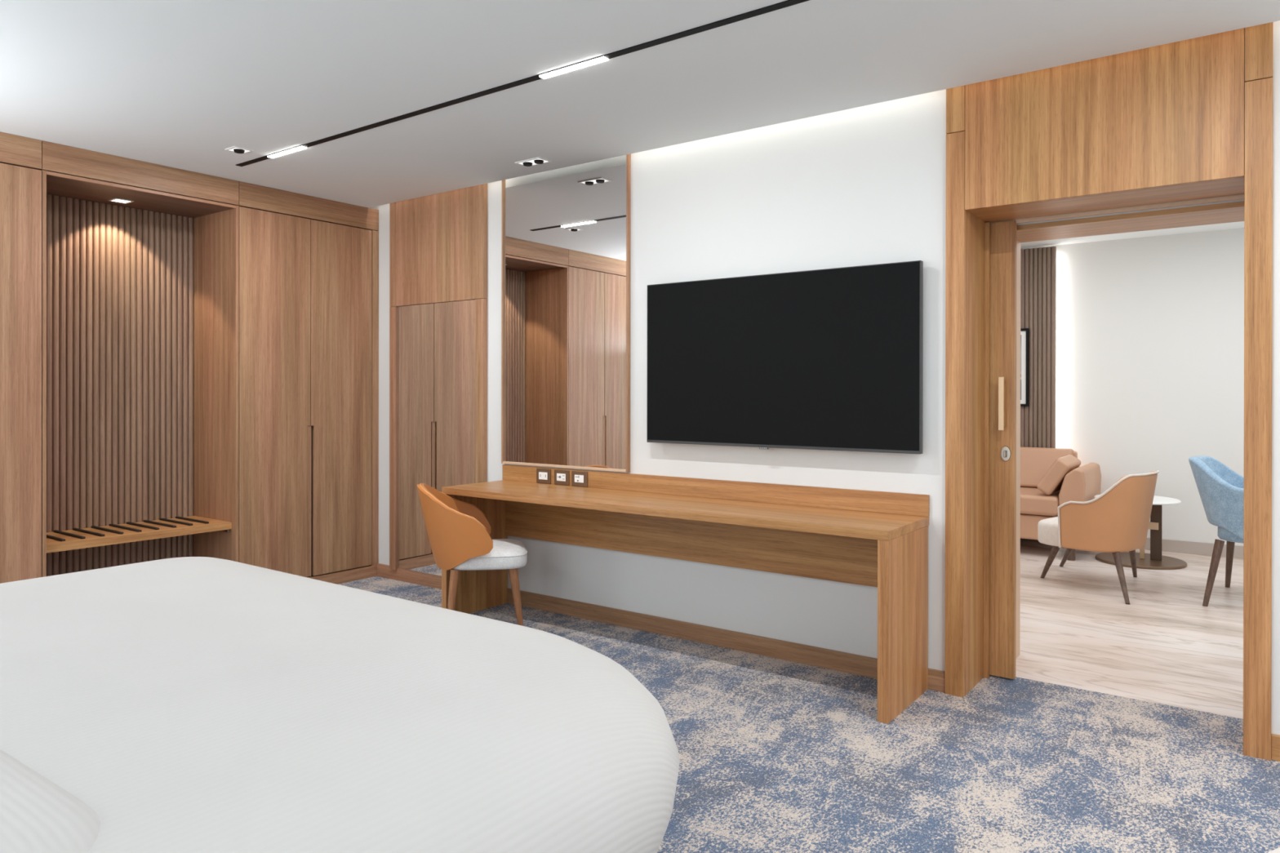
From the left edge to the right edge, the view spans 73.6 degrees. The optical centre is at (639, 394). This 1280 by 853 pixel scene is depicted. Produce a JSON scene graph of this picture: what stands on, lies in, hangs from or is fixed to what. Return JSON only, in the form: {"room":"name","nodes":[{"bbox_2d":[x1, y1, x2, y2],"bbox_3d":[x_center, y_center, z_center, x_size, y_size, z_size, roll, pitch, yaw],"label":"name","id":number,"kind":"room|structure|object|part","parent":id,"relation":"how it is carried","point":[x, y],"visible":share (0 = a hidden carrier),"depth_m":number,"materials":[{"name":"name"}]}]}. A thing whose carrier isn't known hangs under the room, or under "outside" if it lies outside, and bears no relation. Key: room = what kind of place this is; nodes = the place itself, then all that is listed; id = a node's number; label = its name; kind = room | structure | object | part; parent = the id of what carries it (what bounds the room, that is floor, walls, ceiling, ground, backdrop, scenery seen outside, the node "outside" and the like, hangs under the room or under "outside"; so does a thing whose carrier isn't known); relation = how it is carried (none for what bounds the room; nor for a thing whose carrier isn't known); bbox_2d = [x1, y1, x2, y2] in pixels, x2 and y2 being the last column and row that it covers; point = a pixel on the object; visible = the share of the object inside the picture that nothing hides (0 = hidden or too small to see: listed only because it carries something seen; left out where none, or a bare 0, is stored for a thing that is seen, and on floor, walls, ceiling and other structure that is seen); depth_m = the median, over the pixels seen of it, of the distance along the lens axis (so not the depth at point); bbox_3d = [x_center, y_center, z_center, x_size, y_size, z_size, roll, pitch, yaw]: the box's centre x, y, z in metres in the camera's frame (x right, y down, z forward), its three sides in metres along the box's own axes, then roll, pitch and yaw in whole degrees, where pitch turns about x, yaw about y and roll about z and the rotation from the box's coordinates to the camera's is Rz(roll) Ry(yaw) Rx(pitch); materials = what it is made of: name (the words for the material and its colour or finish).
{"room":"hotel bedroom","nodes":[
{"label":"hotel bedroom","id":0,"kind":"room"},
{"bbox_2d":[0,0,1279,207],"bbox_3d":[-1.163,-1.360,1.030,8.300,0.140,7.085,0,0,36],"label":"ceiling","id":1,"kind":"structure","parent":0,"point":[179,84],"depth_m":3.37,"materials":[{"name":"paint"}]},
{"bbox_2d":[224,146,253,154],"bbox_3d":[-2.128,-1.290,4.540,0.101,0.014,0.102,0,0,36],"label":"recessed light","id":2,"kind":"object","parent":1,"relation":"in","point":[237,149],"visible":1,"depth_m":4.52,"materials":[{"name":"white metal"}]},
{"bbox_2d":[235,0,808,166],"bbox_3d":[0.588,-1.286,2.747,7.110,0.011,0.036,0,0,36],"label":"recessed light","id":3,"kind":"object","parent":1,"relation":"in","point":[784,4],"visible":1,"depth_m":3.41,"materials":[{"name":"black metal"}]},
{"bbox_2d":[515,156,551,167],"bbox_3d":[-0.594,-1.288,4.766,0.186,0.014,0.102,0,0,36],"label":"recessed light","id":4,"kind":"object","parent":1,"relation":"in","point":[536,161],"visible":1,"depth_m":4.75,"materials":[{"name":"white metal"}]},
{"bbox_2d":[337,537,1279,852],"bbox_3d":[0.176,1.316,2.862,8.300,0.050,11.620,0,0,36],"label":"floor","id":5,"kind":"structure","parent":0,"point":[775,755],"depth_m":3.22,"materials":[{"name":"carpet"}]},
{"bbox_2d":[0,132,41,583],"bbox_3d":[-3.622,-0.007,4.146,0.633,2.582,1.036,0,0,36],"label":"wardrobe","id":6,"kind":"object","parent":5,"relation":"on","point":[20,157],"visible":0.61,"depth_m":4.30,"materials":[{"name":"brown wood"}]},
{"bbox_3d":[-3.463,-1.225,4.029,0.243,0.146,1.033,0,0,36],"label":"cornice","id":7,"kind":"part","parent":6,"relation":"part of","materials":[{"name":"brown wood"}]},
{"bbox_2d":[40,140,239,577],"bbox_3d":[-3.007,-0.008,4.983,0.633,2.582,1.037,0,0,36],"label":"niche","id":8,"kind":"object","parent":5,"relation":"on","point":[140,297],"visible":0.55,"depth_m":5.18,"materials":[{"name":"brown wood"}]},
{"bbox_3d":[-3.309,0.068,4.572,0.633,2.431,0.018,0,0,36],"label":"panel","id":9,"kind":"part","parent":8,"relation":"part of","materials":[{"name":"brown wood"}]},
{"bbox_2d":[107,198,133,204],"bbox_3d":[-3.036,-1.130,5.002,0.100,0.003,0.100,0,0,36],"label":"recessed light","id":10,"kind":"object","parent":8,"relation":"attached to","point":[116,200],"visible":1,"depth_m":5.00,"materials":[{"name":"white"}]},
{"bbox_2d":[46,515,231,553],"bbox_3d":[-2.975,0.807,4.960,0.459,0.071,0.999,0,0,36],"label":"luggage rack","id":11,"kind":"object","parent":8,"relation":"attached to","point":[57,540],"visible":0.89,"depth_m":4.89,"materials":[{"name":"brown wood"}]},
{"bbox_3d":[-3.014,-1.139,4.987,0.613,0.016,1.001,0,0,36],"label":"panel","id":12,"kind":"part","parent":8,"relation":"part of","materials":[{"name":"brown wood"}]},
{"bbox_3d":[-2.848,-1.225,4.866,0.243,0.146,1.037,0,0,36],"label":"cornice","id":13,"kind":"part","parent":8,"relation":"part of","materials":[{"name":"brown wood"}]},
{"bbox_3d":[-2.759,-1.138,4.800,0.018,0.017,1.001,0,0,36],"label":"rail","id":14,"kind":"part","parent":8,"relation":"part of","materials":[{"name":"brown wood"}]},
{"bbox_3d":[-2.706,0.067,5.394,0.633,2.431,0.018,0,0,36],"label":"panel","id":15,"kind":"part","parent":8,"relation":"part of","materials":[{"name":"brown wood"}]},
{"bbox_2d":[238,181,378,584],"bbox_3d":[-2.399,-0.009,5.812,0.633,2.582,1.016,0,0,36],"label":"wardrobe","id":16,"kind":"object","parent":5,"relation":"on","point":[308,265],"visible":0.84,"depth_m":5.60,"materials":[{"name":"brown wood"}]},
{"bbox_3d":[-2.309,0.026,5.416,0.020,2.342,0.480,0,0,36],"label":"door","id":17,"kind":"part","parent":16,"relation":"part of","materials":[{"name":"brown wood"}]},
{"bbox_3d":[-2.240,-1.226,5.694,0.243,0.146,1.013,0,0,36],"label":"cornice","id":18,"kind":"part","parent":16,"relation":"part of","materials":[{"name":"brown wood"}]},
{"bbox_3d":[-2.174,0.703,5.610,0.010,0.988,0.034,0,0,36],"label":"finger pull","id":19,"kind":"part","parent":16,"relation":"part of","materials":[{"name":"brown wood"}]},
{"bbox_3d":[-2.025,0.026,5.803,0.020,2.342,0.470,0,0,36],"label":"door","id":20,"kind":"part","parent":16,"relation":"part of","materials":[{"name":"brown wood"}]},
{"bbox_2d":[0,556,679,852],"bbox_3d":[-1.429,0.925,1.692,2.541,0.731,2.538,0,0,36],"label":"bed","id":21,"kind":"object","parent":5,"relation":"on","point":[186,704],"visible":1,"depth_m":1.54,"materials":[{"name":"fabric"}]},
{"bbox_2d":[417,483,527,626],"bbox_3d":[-0.914,0.885,4.666,0.587,0.805,0.548,0,0,-11],"label":"desk chair","id":22,"kind":"object","parent":5,"relation":"on","point":[459,532],"visible":0.98,"depth_m":4.47,"materials":[{"name":"orange leather"}]},
{"bbox_3d":[-0.979,1.102,4.466,0.047,0.372,0.085,0,0,33],"label":"leg","id":23,"kind":"part","parent":22,"relation":"part of","materials":[{"name":"brown wood"}]},
{"bbox_3d":[-1.006,0.706,4.648,0.398,0.436,0.548,0,0,-11],"label":"backrest","id":24,"kind":"part","parent":22,"relation":"part of","materials":[{"name":"orange leather"}]},
{"bbox_3d":[-0.839,0.867,4.681,0.430,0.110,0.451,0,0,-11],"label":"seat","id":25,"kind":"part","parent":22,"relation":"part of","materials":[{"name":"white fabric"}]},
{"bbox_3d":[-0.721,1.102,4.886,0.090,0.372,0.047,0,0,-34],"label":"leg","id":26,"kind":"part","parent":22,"relation":"part of","materials":[{"name":"brown wood"}]},
{"bbox_3d":[-0.655,1.102,4.534,0.083,0.372,0.066,0,0,-11],"label":"leg","id":27,"kind":"part","parent":22,"relation":"part of","materials":[{"name":"brown wood"}]},
{"bbox_2d":[441,464,929,724],"bbox_3d":[0.064,0.864,4.321,2.620,0.849,0.504,0,0,36],"label":"writing desk","id":28,"kind":"object","parent":5,"relation":"on","point":[879,540],"visible":0.9,"depth_m":4.13,"materials":[{"name":"brown wood"}]},
{"bbox_3d":[-0.974,0.927,5.073,0.040,0.716,0.486,0,0,36],"label":"panel","id":29,"kind":"part","parent":28,"relation":"part of","materials":[{"name":"brown wood"}]},
{"bbox_2d":[536,468,551,484],"bbox_3d":[-0.572,0.487,5.075,0.111,0.086,0.011,0,0,36],"label":"power socket","id":30,"kind":"object","parent":28,"relation":"attached to","point":[543,475],"visible":1,"depth_m":5.07,"materials":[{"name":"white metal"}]},
{"bbox_2d":[554,469,568,485],"bbox_3d":[-0.457,0.487,4.991,0.112,0.086,0.011,0,0,36],"label":"power socket","id":31,"kind":"object","parent":28,"relation":"attached to","point":[561,477],"visible":1,"depth_m":4.99,"materials":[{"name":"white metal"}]},
{"bbox_2d":[571,471,587,487],"bbox_3d":[-0.347,0.487,4.910,0.116,0.086,0.011,0,0,36],"label":"power socket","id":32,"kind":"object","parent":28,"relation":"attached to","point":[579,478],"visible":1,"depth_m":4.91,"materials":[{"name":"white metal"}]},
{"bbox_3d":[0.204,0.720,4.507,2.526,0.296,0.036,0,0,36],"label":"modesty panel","id":33,"kind":"part","parent":28,"relation":"part of","materials":[{"name":"brown wood"}]},
{"bbox_3d":[1.097,0.933,3.552,0.044,0.716,0.486,0,0,36],"label":"panel","id":34,"kind":"part","parent":28,"relation":"part of","materials":[{"name":"brown wood"}]},
{"bbox_2d":[1020,446,1101,560],"bbox_3d":[2.817,0.875,7.492,2.075,0.824,0.830,0,0,36],"label":"sofa","id":35,"kind":"object","parent":5,"relation":"on","point":[1082,483],"visible":0.26,"depth_m":6.82,"materials":[{"name":"leather"}]},
{"bbox_3d":[2.816,1.059,7.511,2.050,0.195,0.800,0,0,36],"label":"seat","id":36,"kind":"part","parent":35,"relation":"part of","materials":[{"name":"leather"}]},
{"bbox_2d":[1020,487,1060,515],"bbox_3d":[3.056,0.880,7.192,0.955,0.155,0.630,0,0,36],"label":"seat cushion","id":37,"kind":"object","parent":35,"relation":"on","point":[1033,502],"depth_m":6.76,"materials":[{"name":"leather"}]},
{"bbox_2d":[1020,446,1074,487],"bbox_3d":[2.903,0.629,7.772,1.860,0.334,0.227,0,0,36],"label":"cushion","id":38,"kind":"object","parent":35,"relation":"on","point":[1035,462],"depth_m":7.34,"materials":[{"name":"leather"}]},
{"bbox_3d":[2.959,0.821,7.840,1.890,0.670,0.100,0,0,36],"label":"frame","id":39,"kind":"part","parent":35,"relation":"part of","materials":[{"name":"leather"}]},
{"bbox_2d":[1037,454,1080,494],"bbox_3d":[3.384,0.647,6.895,0.240,0.293,0.520,0,0,36],"label":"cushion","id":40,"kind":"object","parent":35,"relation":"on","point":[1051,482],"visible":0.93,"depth_m":6.70,"materials":[{"name":"leather"}]},
{"bbox_3d":[3.349,1.224,6.636,0.050,0.130,0.050,0,0,36],"label":"leg","id":41,"kind":"part","parent":35,"relation":"part of","materials":[{"name":"brown wood"}]},
{"bbox_3d":[3.574,0.868,6.929,0.190,0.582,0.800,0,0,36],"label":"arm","id":42,"kind":"part","parent":35,"relation":"part of","materials":[{"name":"leather"}]},
{"bbox_2d":[1037,470,1159,604],"bbox_3d":[3.085,0.903,5.831,0.907,0.791,0.806,0,0,-40],"label":"lounge armchair","id":43,"kind":"object","parent":5,"relation":"on","point":[1115,522],"visible":1,"depth_m":5.51,"materials":[{"name":"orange leather"}]},
{"bbox_3d":[3.056,0.941,5.838,0.510,0.173,0.535,0,0,-40],"label":"seat","id":44,"kind":"part","parent":43,"relation":"part of","materials":[{"name":"beige fabric"}]},
{"bbox_3d":[2.825,1.146,5.894,0.048,0.300,0.219,0,0,-10],"label":"leg","id":45,"kind":"part","parent":43,"relation":"part of","materials":[{"name":"brown wood"}]},
{"bbox_3d":[3.150,1.145,6.260,0.048,0.305,0.289,0,0,6],"label":"leg","id":46,"kind":"part","parent":43,"relation":"part of","materials":[{"name":"brown wood"}]},
{"bbox_3d":[3.166,0.767,5.706,0.661,0.505,0.438,0,0,-40],"label":"backrest","id":47,"kind":"part","parent":43,"relation":"part of","materials":[{"name":"beige leather"}]},
{"bbox_3d":[3.029,1.146,5.390,0.048,0.306,0.313,0,0,18],"label":"leg","id":48,"kind":"part","parent":43,"relation":"part of","materials":[{"name":"brown wood"}]},
{"bbox_3d":[3.424,1.146,5.948,0.048,0.302,0.238,0,0,34],"label":"leg","id":49,"kind":"part","parent":43,"relation":"part of","materials":[{"name":"brown wood"}]},
{"bbox_2d":[1093,494,1186,569],"bbox_3d":[3.845,1.046,6.582,0.620,0.487,0.610,0,0,36],"label":"side table","id":50,"kind":"object","parent":5,"relation":"on","point":[1154,560],"visible":0.66,"depth_m":6.53,"materials":[{"name":"white stone"},{"name":"dark bronze"}]},
{"bbox_3d":[3.849,1.280,6.579,0.610,0.020,0.610,0,0,36],"label":"plate","id":51,"kind":"part","parent":50,"relation":"part of","materials":[{"name":"brown wood"}]},
{"bbox_3d":[3.879,1.042,6.603,0.030,0.455,0.035,0,0,36],"label":"post","id":52,"kind":"part","parent":50,"relation":"part of","materials":[{"name":"beige wood"}]},
{"bbox_3d":[3.954,1.042,6.548,0.075,0.455,0.035,0,0,36],"label":"post","id":53,"kind":"part","parent":50,"relation":"part of","materials":[{"name":"brown wood"}]},
{"bbox_2d":[1188,455,1244,606],"bbox_3d":[3.873,0.853,5.320,0.770,0.888,0.736,0,0,37],"label":"chair","id":54,"kind":"object","parent":5,"relation":"on","point":[1220,489],"visible":0.72,"depth_m":5.26,"materials":[{"name":"fabric"}]},
{"bbox_3d":[3.504,1.092,5.232,0.155,0.406,0.050,0,0,-12],"label":"leg","id":55,"kind":"part","parent":54,"relation":"part of","materials":[{"name":"brown wood"}]},
{"bbox_3d":[3.824,0.650,5.354,0.648,0.482,0.651,0,0,44],"label":"backrest","id":56,"kind":"part","parent":54,"relation":"part of","materials":[{"name":"blue fabric"}]},
{"bbox_3d":[3.892,1.092,5.652,0.050,0.407,0.169,0,0,21],"label":"leg","id":57,"kind":"part","parent":54,"relation":"part of","materials":[{"name":"brown wood"}]},
{"bbox_3d":[3.924,0.839,5.257,0.585,0.135,0.522,0,0,44],"label":"seat","id":58,"kind":"part","parent":54,"relation":"part of","materials":[{"name":"blue fabric"}]},
{"bbox_2d":[1267,847,1279,852],"bbox_3d":[1.364,1.070,1.294,0.744,0.450,0.744,0,0,36],"label":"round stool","id":59,"kind":"object","parent":5,"relation":"on","point":[1277,850],"visible":1,"depth_m":1.60,"materials":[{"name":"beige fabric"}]},
{"bbox_2d":[368,20,1279,735],"bbox_3d":[1.077,-0.140,4.084,8.300,2.860,0.312,0,0,36],"label":"wall","id":60,"kind":"structure","parent":0,"point":[863,185],"depth_m":4.20,"materials":[{"name":"paint"}]},
{"bbox_2d":[389,183,487,576],"bbox_3d":[-1.346,-0.124,5.647,0.930,2.665,0.034,0,0,36],"label":"wardrobe","id":61,"kind":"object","parent":60,"relation":"attached to","point":[438,242],"depth_m":5.67,"materials":[{"name":"brown wood"}]},
{"bbox_3d":[-1.694,0.303,5.904,0.066,1.809,0.034,0,0,36],"label":"frame post","id":62,"kind":"part","parent":61,"relation":"part of","materials":[{"name":"brown wood"}]},
{"bbox_3d":[-1.693,-1.030,5.902,0.066,0.854,0.034,0,0,36],"label":"frame post","id":63,"kind":"part","parent":61,"relation":"part of","materials":[{"name":"brown wood"}]},
{"bbox_3d":[-1.346,-1.029,5.649,0.788,0.854,0.032,0,0,36],"label":"panel","id":64,"kind":"part","parent":61,"relation":"part of","materials":[{"name":"brown wood"}]},
{"bbox_2d":[397,299,475,576],"bbox_3d":[-1.348,0.298,5.652,0.792,1.796,0.006,0,0,36],"label":"panel","id":65,"kind":"object","parent":61,"relation":"attached to","point":[437,338],"depth_m":5.68,"materials":[{"name":"brown wood"}]},
{"bbox_3d":[-1.001,0.305,5.394,0.072,1.809,0.034,0,0,36],"label":"frame post","id":66,"kind":"part","parent":61,"relation":"part of","materials":[{"name":"brown wood"}]},
{"bbox_3d":[-0.999,-1.028,5.392,0.072,0.854,0.034,0,0,36],"label":"frame post","id":67,"kind":"part","parent":61,"relation":"part of","materials":[{"name":"brown wood"}]},
{"bbox_2d":[501,154,631,472],"bbox_3d":[-0.453,-0.492,4.998,0.980,1.844,0.024,0,0,36],"label":"mirror","id":68,"kind":"object","parent":60,"relation":"attached to","point":[566,231],"visible":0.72,"depth_m":4.98,"materials":[{"name":"clear glass"}]},
{"bbox_3d":[-0.843,-0.493,5.284,0.012,1.844,0.024,0,0,36],"label":"frame post","id":69,"kind":"part","parent":68,"relation":"part of","materials":[{"name":"brown wood"}]},
{"bbox_3d":[-0.455,0.423,5.000,0.954,0.014,0.024,0,0,36],"label":"frame rail","id":70,"kind":"part","parent":68,"relation":"part of","materials":[{"name":"beige wood"}]},
{"bbox_3d":[-0.064,-0.491,4.712,0.014,1.844,0.024,0,0,36],"label":"frame post","id":71,"kind":"part","parent":68,"relation":"part of","materials":[{"name":"brown wood"}]},
{"bbox_2d":[377,563,945,692],"bbox_3d":[-0.262,1.243,4.864,3.934,0.088,0.017,0,0,36],"label":"baseboard","id":72,"kind":"structure","parent":60,"relation":"attached to","point":[850,663],"depth_m":4.45,"materials":[{"name":"brown wood"}]},
{"bbox_2d":[502,464,929,516],"bbox_3d":[0.210,0.486,4.517,2.620,0.095,0.015,0,0,36],"label":"backsplash","id":73,"kind":"structure","parent":60,"relation":"attached to","point":[896,503],"depth_m":4.25,"materials":[{"name":"brown wood"}]},
{"bbox_2d":[646,260,923,453],"bbox_3d":[0.645,-0.157,4.160,1.462,0.848,0.074,0,0,36],"label":"television","id":74,"kind":"object","parent":60,"relation":"attached to","point":[829,359],"visible":1,"depth_m":4.06,"materials":[{"name":"black plastic"}]},
{"bbox_2d":[944,22,1273,760],"bbox_3d":[1.687,-0.079,3.892,1.912,2.740,0.781,0,0,36],"label":"door frame","id":75,"kind":"structure","parent":60,"relation":"in","point":[1161,126],"depth_m":3.47,"materials":[{"name":"brown wood"}]},
{"bbox_3d":[1.356,-1.285,3.666,0.078,0.328,0.027,0,0,36],"label":"post","id":76,"kind":"part","parent":75,"relation":"part of","materials":[{"name":"brown wood"}]},
{"bbox_3d":[1.354,0.087,3.669,0.078,2.408,0.027,0,0,36],"label":"post","id":77,"kind":"part","parent":75,"relation":"part of","materials":[{"name":"brown wood"}]},
{"bbox_3d":[1.618,0.043,3.829,0.023,0.240,0.012,0,0,36],"label":"handle","id":78,"kind":"part","parent":75,"relation":"part of","materials":[{"name":"beige"}]},
{"bbox_3d":[2.202,0.089,3.046,0.081,2.408,0.027,0,0,36],"label":"post","id":79,"kind":"part","parent":75,"relation":"part of","materials":[{"name":"brown wood"}]},
{"bbox_3d":[2.204,-1.283,3.044,0.081,0.328,0.027,0,0,36],"label":"post","id":80,"kind":"part","parent":75,"relation":"part of","materials":[{"name":"brown wood"}]},
{"bbox_2d":[1271,733,1279,761],"bbox_3d":[3.279,1.252,2.263,2.588,0.088,0.017,0,0,36],"label":"baseboard","id":81,"kind":"structure","parent":60,"relation":"attached to","point":[1275,739],"depth_m":3.02,"materials":[{"name":"brown wood"}]},
{"bbox_2d":[1017,199,1244,225],"bbox_3d":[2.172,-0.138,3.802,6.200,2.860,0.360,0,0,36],"label":"door track","id":82,"kind":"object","parent":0,"point":[1238,200],"depth_m":3.63,"materials":[{"name":"metal"}]},
{"bbox_2d":[1020,227,1244,546],"bbox_3d":[4.487,-0.140,6.953,6.200,2.860,0.120,0,0,36],"label":"wall","id":83,"kind":"structure","parent":0,"point":[1150,330],"depth_m":7.05,"materials":[{"name":"paint"}]},
{"bbox_2d":[1020,246,1056,448],"bbox_3d":[2.978,-0.010,7.931,1.610,2.552,0.066,0,0,36],"label":"wall panel","id":84,"kind":"object","parent":83,"relation":"attached to","point":[1037,265],"visible":0.17,"depth_m":7.50,"materials":[{"name":"brown wood"}]},
{"bbox_2d":[1020,328,1029,406],"bbox_3d":[3.107,-0.236,7.777,0.800,0.690,0.022,0,0,36],"label":"framed picture","id":85,"kind":"object","parent":84,"relation":"attached to","point":[1024,332],"visible":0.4,"depth_m":7.56,"materials":[{"name":"black metal"}]},
{"bbox_2d":[1020,334,1021,399],"bbox_3d":[3.107,-0.236,7.777,0.676,0.576,0.002,0,0,36],"label":"print","id":86,"kind":"object","parent":85,"relation":"attached to","point":[1020,335],"depth_m":7.58},
{"bbox_2d":[1137,537,1243,559],"bbox_3d":[4.445,1.240,6.901,6.200,0.100,0.015,0,0,36],"label":"baseboard","id":87,"kind":"structure","parent":83,"relation":"attached to","point":[1168,545],"depth_m":6.89,"materials":[{"name":"beige stone"}]},
{"bbox_2d":[1020,221,1244,248],"bbox_3d":[3.367,-1.366,5.424,6.200,0.130,3.670,0,0,36],"label":"ceiling","id":88,"kind":"structure","parent":0,"point":[1240,224],"depth_m":6.99,"materials":[{"name":"paint"}]}
]}

